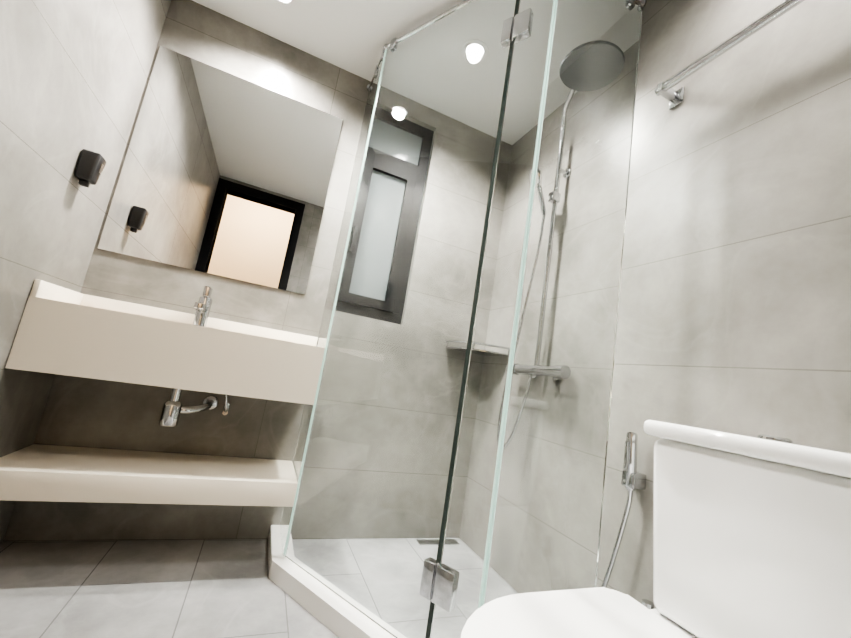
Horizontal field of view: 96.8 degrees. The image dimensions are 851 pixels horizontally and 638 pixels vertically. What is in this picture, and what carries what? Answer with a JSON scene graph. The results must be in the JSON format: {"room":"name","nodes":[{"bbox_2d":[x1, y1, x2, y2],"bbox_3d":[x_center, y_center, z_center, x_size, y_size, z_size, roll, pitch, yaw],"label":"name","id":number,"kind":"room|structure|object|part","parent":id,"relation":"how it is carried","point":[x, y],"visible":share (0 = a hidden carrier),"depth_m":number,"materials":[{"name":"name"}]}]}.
{"room":"bathroom","nodes":[
{"label":"bathroom","id":0,"kind":"room"},
{"bbox_2d":[0,0,170,542],"bbox_3d":[-0.991,-0.430,0.616,0.120,2.302,1.902,13,-10,-22],"label":"wall","id":1,"kind":"structure","parent":0,"point":[73,75],"depth_m":1.18,"materials":[{"name":"tile"}]},
{"bbox_2d":[75,149,106,187],"bbox_3d":[-1.149,-0.510,1.296,0.055,0.118,0.063,13,-10,-22],"label":"soap dispenser","id":2,"kind":"object","parent":1,"relation":"attached to","point":[90,167],"visible":1,"depth_m":1.27,"materials":[{"name":"grey plastic"}]},
{"bbox_2d":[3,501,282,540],"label":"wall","id":3,"kind":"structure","parent":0,"point":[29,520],"depth_m":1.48,"materials":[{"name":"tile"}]},
{"bbox_2d":[0,539,338,637],"bbox_3d":[-0.287,0.825,0.054,2.660,0.100,3.512,13,-10,-22],"label":"floor","id":4,"kind":"structure","parent":0,"point":[229,588],"depth_m":1.19,"materials":[{"name":"tile"}]},
{"bbox_2d":[268,0,646,637],"bbox_3d":[0.064,-0.106,1.506,0.822,2.279,1.034,13,-10,-22],"label":"cabin","id":5,"kind":"object","parent":4,"relation":"on","point":[449,459],"visible":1,"depth_m":1.20,"materials":[{"name":"clear glass"}]},
{"bbox_3d":[-0.412,-0.166,1.712,0.010,2.189,0.294,13,-10,-22],"label":"glass","id":6,"kind":"part","parent":5,"relation":"part of","materials":[{"name":"clear glass"}]},
{"bbox_3d":[-0.237,-1.243,1.882,0.019,0.019,0.298,13,-10,-22],"label":"support rail","id":7,"kind":"part","parent":5,"relation":"part of","materials":[{"name":"silver metal"}]},
{"bbox_3d":[-0.090,-0.172,1.371,0.332,2.173,0.568,13,-10,-22],"label":"glass door","id":8,"kind":"part","parent":5,"relation":"part of","materials":[{"name":"clear glass"}]},
{"bbox_3d":[0.137,-1.243,1.500,0.414,0.019,0.704,13,-10,-22],"label":"support rail","id":9,"kind":"part","parent":5,"relation":"part of","materials":[{"name":"silver metal"}]},
{"bbox_3d":[0.454,-0.115,1.154,0.375,2.189,0.010,13,-10,-22],"label":"glass","id":10,"kind":"part","parent":5,"relation":"part of","materials":[{"name":"clear glass"}]},
{"bbox_3d":[0.625,-1.192,1.325,0.381,0.019,0.019,13,-10,-22],"label":"support rail","id":11,"kind":"part","parent":5,"relation":"part of","materials":[{"name":"silver metal"}]},
{"bbox_2d":[461,420,850,637],"bbox_3d":[0.367,0.554,0.554,0.696,0.790,0.392,13,-10,-22],"label":"toilet","id":12,"kind":"object","parent":4,"relation":"on","point":[751,536],"visible":1,"depth_m":0.64,"materials":[{"name":"white ceramic"}]},
{"bbox_3d":[0.256,0.492,0.512,0.439,0.024,0.374,13,-10,-22],"label":"lid","id":13,"kind":"part","parent":12,"relation":"part of","materials":[{"name":"white plastic"}]},
{"bbox_3d":[0.649,0.243,0.702,0.202,0.034,0.392,13,-10,-22],"label":"tank lid","id":14,"kind":"part","parent":12,"relation":"part of","materials":[{"name":"white ceramic"}]},
{"bbox_3d":[0.625,0.431,0.675,0.184,0.348,0.371,13,-10,-22],"label":"tank","id":15,"kind":"part","parent":12,"relation":"part of","materials":[{"name":"white ceramic"}]},
{"bbox_2d":[34,374,304,461],"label":"wall","id":16,"kind":"structure","parent":0,"point":[89,412],"depth_m":1.53,"materials":[{"name":"tile"}]},
{"bbox_2d":[0,279,324,506],"bbox_3d":[-0.918,0.301,1.439,0.912,0.655,0.324,13,-10,-22],"label":"bathroom vanity","id":17,"kind":"object","parent":16,"relation":"attached to","point":[64,331],"visible":1,"depth_m":1.30,"materials":[{"name":"beige"}]},
{"bbox_2d":[0,444,297,506],"bbox_3d":[-0.963,0.579,1.394,0.912,0.085,0.324,13,-10,-22],"label":"shelf","id":18,"kind":"object","parent":17,"relation":"attached to","point":[35,472],"depth_m":1.29,"materials":[{"name":"beige"}]},
{"bbox_2d":[159,388,230,426],"bbox_3d":[-0.892,0.289,1.513,0.212,0.258,0.207,13,-10,-22],"label":"trap","id":19,"kind":"object","parent":17,"relation":"in","point":[173,408],"visible":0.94,"depth_m":1.41,"materials":[{"name":"silver metal"}]},
{"bbox_3d":[-0.846,0.373,1.609,0.024,0.030,0.024,13,-10,-22],"label":"valve knob","id":20,"kind":"part","parent":19,"relation":"part of","materials":[{"name":"silver metal"}]},
{"bbox_2d":[193,286,211,326],"bbox_3d":[-0.909,-0.052,1.538,0.058,0.174,0.154,13,-10,-22],"label":"faucet","id":21,"kind":"object","parent":17,"relation":"on","point":[202,305],"visible":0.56,"depth_m":1.56,"materials":[{"name":"silver metal"}]},
{"bbox_3d":[-0.901,-0.048,1.515,0.030,0.024,0.107,13,-10,-22],"label":"spout","id":22,"kind":"part","parent":21,"relation":"part of","materials":[{"name":"silver metal"}]},
{"bbox_3d":[-0.913,-0.112,1.582,0.024,0.044,0.049,13,-10,-22],"label":"lever","id":23,"kind":"part","parent":21,"relation":"part of","materials":[{"name":"silver metal"}]},
{"bbox_2d":[80,0,370,340],"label":"wall","id":24,"kind":"structure","parent":0,"point":[191,29],"depth_m":1.76,"materials":[{"name":"tile"}]},
{"bbox_2d":[98,46,342,294],"bbox_3d":[-0.865,-0.653,1.723,0.806,0.934,0.005,13,-10,-22],"label":"mirror","id":25,"kind":"object","parent":24,"relation":"attached to","point":[225,174],"visible":1,"depth_m":1.70,"materials":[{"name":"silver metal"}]},
{"bbox_2d":[192,0,641,80],"bbox_3d":[0.088,-1.401,1.162,2.080,0.100,2.142,13,-10,-22],"label":"ceiling","id":26,"kind":"structure","parent":0,"point":[354,36],"depth_m":1.72,"materials":[{"name":"white paint"}]},
{"bbox_2d":[275,0,295,6],"bbox_3d":[-0.613,-1.388,1.608,0.116,0.006,0.116,13,-10,-22],"label":"recessed light","id":27,"kind":"object","parent":26,"relation":"in","point":[288,3],"visible":1,"depth_m":1.65,"materials":[{"name":"white paint"}]},
{"bbox_2d":[596,0,850,608],"bbox_3d":[0.726,-0.043,1.310,0.257,2.302,1.902,13,-10,-22],"label":"wall","id":28,"kind":"structure","parent":0,"point":[734,313],"depth_m":0.95,"materials":[{"name":"tile"}]},
{"bbox_2d":[601,432,653,608],"bbox_3d":[0.530,0.596,0.995,0.062,0.580,0.150,13,-10,-22],"label":"bidet sprayer","id":29,"kind":"object","parent":28,"relation":"attached to","point":[633,479],"visible":0.62,"depth_m":1.01,"materials":[{"name":"silver metal"}]},
{"bbox_3d":[0.543,0.711,0.923,0.026,0.035,0.026,13,-10,-22],"label":"valve knob","id":30,"kind":"part","parent":29,"relation":"part of","materials":[{"name":"silver metal"}]},
{"bbox_2d":[655,0,804,109],"bbox_3d":[0.858,-0.717,0.889,0.083,0.052,0.629,13,-10,-22],"label":"towel rail","id":31,"kind":"object","parent":28,"relation":"attached to","point":[667,91],"visible":1,"depth_m":1.00,"materials":[{"name":"silver metal"}]},
{"bbox_3d":[0.743,-0.693,1.157,0.079,0.028,0.018,13,-10,-22],"label":"post","id":32,"kind":"part","parent":31,"relation":"part of","materials":[{"name":"silver metal"}]},
{"bbox_3d":[0.779,-0.684,1.172,0.006,0.052,0.044,13,-10,-22],"label":"plate","id":33,"kind":"part","parent":31,"relation":"part of","materials":[{"name":"silver metal"}]}
]}

